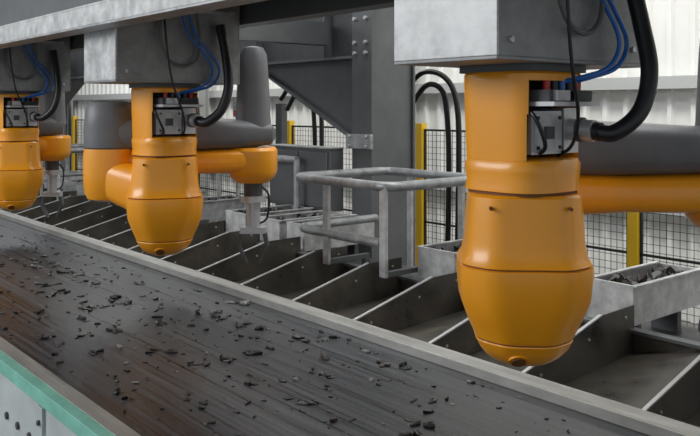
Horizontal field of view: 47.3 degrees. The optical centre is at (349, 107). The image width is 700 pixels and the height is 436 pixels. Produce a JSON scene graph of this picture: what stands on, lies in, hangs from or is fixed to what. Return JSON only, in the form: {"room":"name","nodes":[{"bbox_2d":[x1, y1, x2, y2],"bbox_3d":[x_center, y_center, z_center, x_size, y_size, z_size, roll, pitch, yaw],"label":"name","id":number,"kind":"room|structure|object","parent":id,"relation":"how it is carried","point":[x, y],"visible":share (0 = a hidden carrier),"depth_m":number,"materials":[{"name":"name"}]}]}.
{"room":"workspace","nodes":[
{"label":"workspace","id":0,"kind":"room"},
{"bbox_2d":[73,0,699,323],"bbox_3d":[-2.495,-1.000,15.407,0.145,6.400,37.230,0,0,-40],"label":"wall","id":1,"kind":"structure","parent":0,"point":[675,24],"depth_m":8.95,"materials":[{"name":"white metal"}]},
{"bbox_2d":[73,75,697,215],"bbox_3d":[-2.670,-1.115,15.410,0.113,4.430,37.000,0,0,-40],"label":"trim","id":2,"kind":"structure","parent":1,"relation":"attached to","point":[687,81],"depth_m":8.87,"materials":[{"name":"grey paint"}]},
{"bbox_2d":[212,221,698,327],"bbox_3d":[-8.635,2.250,10.312,16.100,0.100,37.300,0,0,-40],"label":"floor","id":3,"kind":"structure","parent":0,"point":[690,324],"depth_m":8.13,"materials":[{"name":"concrete"}]},
{"bbox_2d":[68,102,70,170],"bbox_3d":[-5.272,0.916,14.623,0.080,2.568,0.847,0,0,-40],"label":"cable conduit","id":4,"kind":"object","parent":3,"relation":"on","point":[69,103],"visible":0.08,"depth_m":14.30,"materials":[{"name":"black rubber"}]},
{"bbox_2d":[70,98,72,118],"bbox_3d":[-7.319,-1.000,20.646,0.238,6.400,0.240,0,0,-40],"label":"stanchion","id":5,"kind":"object","parent":3,"relation":"on","point":[71,101],"depth_m":20.65,"materials":[{"name":"grey paint"}]},
{"bbox_2d":[0,0,393,51],"bbox_3d":[-2.715,0.620,7.195,3.630,3.160,17.500,0,0,-40],"label":"gantry","id":6,"kind":"object","parent":3,"relation":"on","point":[22,22],"visible":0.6,"depth_m":4.55,"materials":[{"name":"metal"}]},
{"bbox_2d":[0,36,69,91],"bbox_3d":[-2.798,-0.533,6.713,0.780,0.784,0.510,0,0,-40],"label":"pedestal","id":7,"kind":"object","parent":6,"relation":"attached to","point":[22,66],"visible":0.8,"depth_m":6.64,"materials":[{"name":"silver metal"}]},
{"bbox_2d":[0,43,70,217],"bbox_3d":[-2.855,0.214,6.891,0.910,1.552,0.862,0,0,-24],"label":"robot","id":8,"kind":"object","parent":7,"relation":"attached to","point":[30,129],"visible":0.95,"depth_m":6.64,"materials":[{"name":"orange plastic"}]},
{"bbox_2d":[84,5,239,85],"bbox_3d":[-1.070,-0.533,4.664,0.780,0.784,0.510,0,0,-40],"label":"mount","id":9,"kind":"object","parent":6,"relation":"attached to","point":[131,54],"visible":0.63,"depth_m":4.50,"materials":[{"name":"silver metal"}]},
{"bbox_2d":[83,13,277,262],"bbox_3d":[-0.978,0.214,4.810,1.195,1.552,0.724,0,0,-18],"label":"robot","id":10,"kind":"object","parent":9,"relation":"attached to","point":[145,156],"visible":0.98,"depth_m":4.66,"materials":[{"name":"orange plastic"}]},
{"bbox_2d":[394,0,639,69],"bbox_3d":[0.607,-0.533,2.677,0.780,0.784,0.510,0,0,-40],"label":"mount","id":11,"kind":"object","parent":6,"relation":"attached to","point":[429,33],"visible":0.78,"depth_m":2.47,"materials":[{"name":"silver metal"}]},
{"bbox_2d":[456,0,699,366],"bbox_3d":[0.899,0.214,3.039,1.384,1.552,0.911,0,0,-40],"label":"robot","id":12,"kind":"object","parent":11,"relation":"hanging from","point":[534,167],"depth_m":2.58},
{"bbox_2d":[197,107,199,187],"bbox_3d":[-2.306,0.916,11.107,0.080,2.568,0.847,0,0,-40],"label":"cable conduit","id":13,"kind":"object","parent":3,"relation":"on","point":[198,108],"visible":0.02,"depth_m":10.80,"materials":[{"name":"black rubber"}]},
{"bbox_2d":[198,86,208,196],"bbox_3d":[-2.870,-1.000,15.372,0.238,6.400,0.240,0,0,-40],"label":"stanchion","id":14,"kind":"object","parent":3,"relation":"on","point":[203,95],"depth_m":15.39,"materials":[{"name":"grey paint"}]},
{"bbox_2d":[39,7,414,265],"bbox_3d":[-1.797,-0.500,9.310,0.560,5.400,19.450,0,0,-40],"label":"frame","id":15,"kind":"object","parent":3,"relation":"on","point":[353,82],"visible":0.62,"depth_m":6.88,"materials":[{"name":"silver metal"}]},
{"bbox_2d":[233,102,239,196],"bbox_3d":[-1.464,1.050,10.409,0.055,2.300,0.140,0,0,-40],"label":"post","id":16,"kind":"object","parent":3,"relation":"on","point":[234,103],"visible":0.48,"depth_m":10.40,"materials":[{"name":"metal"}]},
{"bbox_2d":[276,90,323,204],"bbox_3d":[-0.565,0.916,9.044,0.080,2.568,0.847,0,0,-40],"label":"cable conduit","id":17,"kind":"object","parent":3,"relation":"on","point":[281,109],"visible":0.2,"depth_m":9.26,"materials":[{"name":"black rubber"}]},
{"bbox_2d":[267,144,343,247],"bbox_3d":[-0.412,1.268,7.123,0.175,1.865,0.920,0,0,-40],"label":"tall cabinet","id":18,"kind":"object","parent":3,"relation":"on","point":[311,157],"visible":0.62,"depth_m":6.96,"materials":[{"name":"grey metal"}]},
{"bbox_2d":[0,209,699,435],"bbox_3d":[-3.848,1.630,7.393,1.548,1.140,19.736,0,0,-40],"label":"conveyor belt line","id":19,"kind":"object","parent":3,"relation":"on","point":[39,396],"visible":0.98,"depth_m":3.37,"materials":[{"name":"rubber"}]},
{"bbox_2d":[0,234,570,435],"bbox_3d":[-0.987,1.087,4.010,1.302,0.026,6.979,0,0,-40],"label":"fragments","id":20,"kind":"object","parent":19,"relation":"on","point":[428,424],"visible":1,"depth_m":3.65,"materials":[{"name":"black"}]},
{"bbox_2d":[0,184,699,426],"bbox_3d":[-2.738,1.567,7.977,0.892,1.267,15.914,0,0,-40],"label":"sorting chute bank","id":21,"kind":"object","parent":3,"relation":"on","point":[608,357],"visible":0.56,"depth_m":4.42,"materials":[{"name":"grey metal"}]},
{"bbox_2d":[71,116,699,324],"bbox_3d":[-2.314,1.180,12.047,0.160,2.040,19.380,0,0,-40],"label":"fence","id":22,"kind":"object","parent":3,"relation":"on","point":[634,253],"visible":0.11,"depth_m":8.36,"materials":[{"name":"black metal"}]},
{"bbox_2d":[415,66,415,122],"bbox_3d":[0.741,-1.000,11.092,0.238,6.400,0.240,0,0,-40],"label":"stanchion","id":23,"kind":"object","parent":3,"relation":"on","point":[415,66],"depth_m":11.08,"materials":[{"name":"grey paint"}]},
{"bbox_2d":[415,69,461,240],"bbox_3d":[0.725,0.916,7.515,0.080,2.568,0.847,0,0,-40],"label":"cable conduit","id":24,"kind":"object","parent":3,"relation":"on","point":[419,74],"visible":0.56,"depth_m":7.29,"materials":[{"name":"black rubber"}]},
{"bbox_2d":[224,231,699,341],"bbox_3d":[-2.133,1.690,8.492,0.690,1.020,15.908,0,0,-40],"label":"platform","id":25,"kind":"object","parent":3,"relation":"on","point":[687,332],"visible":0.02,"depth_m":4.26,"materials":[{"name":"metal"}]},
{"bbox_2d":[40,143,83,199],"bbox_3d":[-3.004,0.799,9.283,0.922,0.763,1.618,0,0,-40],"label":"handrail","id":26,"kind":"object","parent":25,"relation":"on","point":[75,148],"visible":0.09,"depth_m":9.30,"materials":[{"name":"metal"}]},
{"bbox_2d":[43,171,82,187],"bbox_3d":[-3.866,1.015,10.538,0.680,0.330,0.325,0,0,-40],"label":"tray","id":27,"kind":"object","parent":25,"relation":"on","point":[73,177],"visible":0.11,"depth_m":10.50,"materials":[{"name":"metal"}]},
{"bbox_2d":[65,156,69,170],"bbox_3d":[-4.713,0.799,11.308,0.922,0.763,1.618,0,0,-40],"label":"handrail","id":28,"kind":"object","parent":25,"relation":"on","point":[67,160],"visible":0.03,"depth_m":10.97,"materials":[{"name":"metal"}]},
{"bbox_2d":[63,179,84,194],"bbox_3d":[-2.996,1.015,9.506,0.680,0.330,0.425,0,0,-40],"label":"tray","id":29,"kind":"object","parent":25,"relation":"on","point":[76,184],"visible":0.3,"depth_m":9.22,"materials":[{"name":"metal"}]},
{"bbox_2d":[201,195,243,230],"bbox_3d":[-1.319,1.015,7.519,0.680,0.329,0.325,0,0,-40],"label":"tray","id":30,"kind":"object","parent":25,"relation":"on","point":[214,207],"visible":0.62,"depth_m":7.44,"materials":[{"name":"metal"}]},
{"bbox_2d":[199,155,299,223],"bbox_3d":[-1.295,0.799,7.257,0.922,0.763,1.618,0,0,-40],"label":"handrail","id":31,"kind":"object","parent":25,"relation":"on","point":[281,158],"visible":0.09,"depth_m":6.93,"materials":[{"name":"metal"}]},
{"bbox_2d":[225,204,313,231],"bbox_3d":[-0.674,1.015,6.755,0.680,0.330,0.325,0,0,-40],"label":"tray","id":32,"kind":"object","parent":25,"relation":"on","point":[236,218],"visible":0.38,"depth_m":6.63,"materials":[{"name":"metal"}]},
{"bbox_2d":[260,210,348,250],"bbox_3d":[-0.362,1.015,6.384,0.680,0.330,0.295,0,0,-40],"label":"tray","id":33,"kind":"object","parent":25,"relation":"on","point":[276,225],"visible":0.44,"depth_m":6.21,"materials":[{"name":"metal"}]},
{"bbox_2d":[286,214,373,254],"bbox_3d":[-0.139,1.015,6.120,0.680,0.329,0.245,0,0,-40],"label":"tray","id":34,"kind":"object","parent":25,"relation":"on","point":[309,242],"visible":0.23,"depth_m":6.02,"materials":[{"name":"metal"}]},
{"bbox_2d":[296,167,466,277],"bbox_3d":[0.446,0.799,5.194,0.922,0.763,1.618,0,0,-40],"label":"handrail","id":35,"kind":"object","parent":25,"relation":"on","point":[327,178],"visible":0.72,"depth_m":5.23,"materials":[{"name":"metal"}]},
{"bbox_2d":[417,239,462,278],"bbox_3d":[0.776,1.015,5.035,0.680,0.330,0.325,0,0,-40],"label":"tray","id":36,"kind":"object","parent":25,"relation":"on","point":[435,259],"visible":0.34,"depth_m":4.86,"materials":[{"name":"metal"}]},
{"bbox_2d":[588,261,699,332],"bbox_3d":[1.534,1.015,4.137,0.680,0.330,0.275,0,0,-40],"label":"tray","id":37,"kind":"object","parent":25,"relation":"on","point":[658,292],"visible":0.95,"depth_m":4.04,"materials":[{"name":"metal"}]}
]}

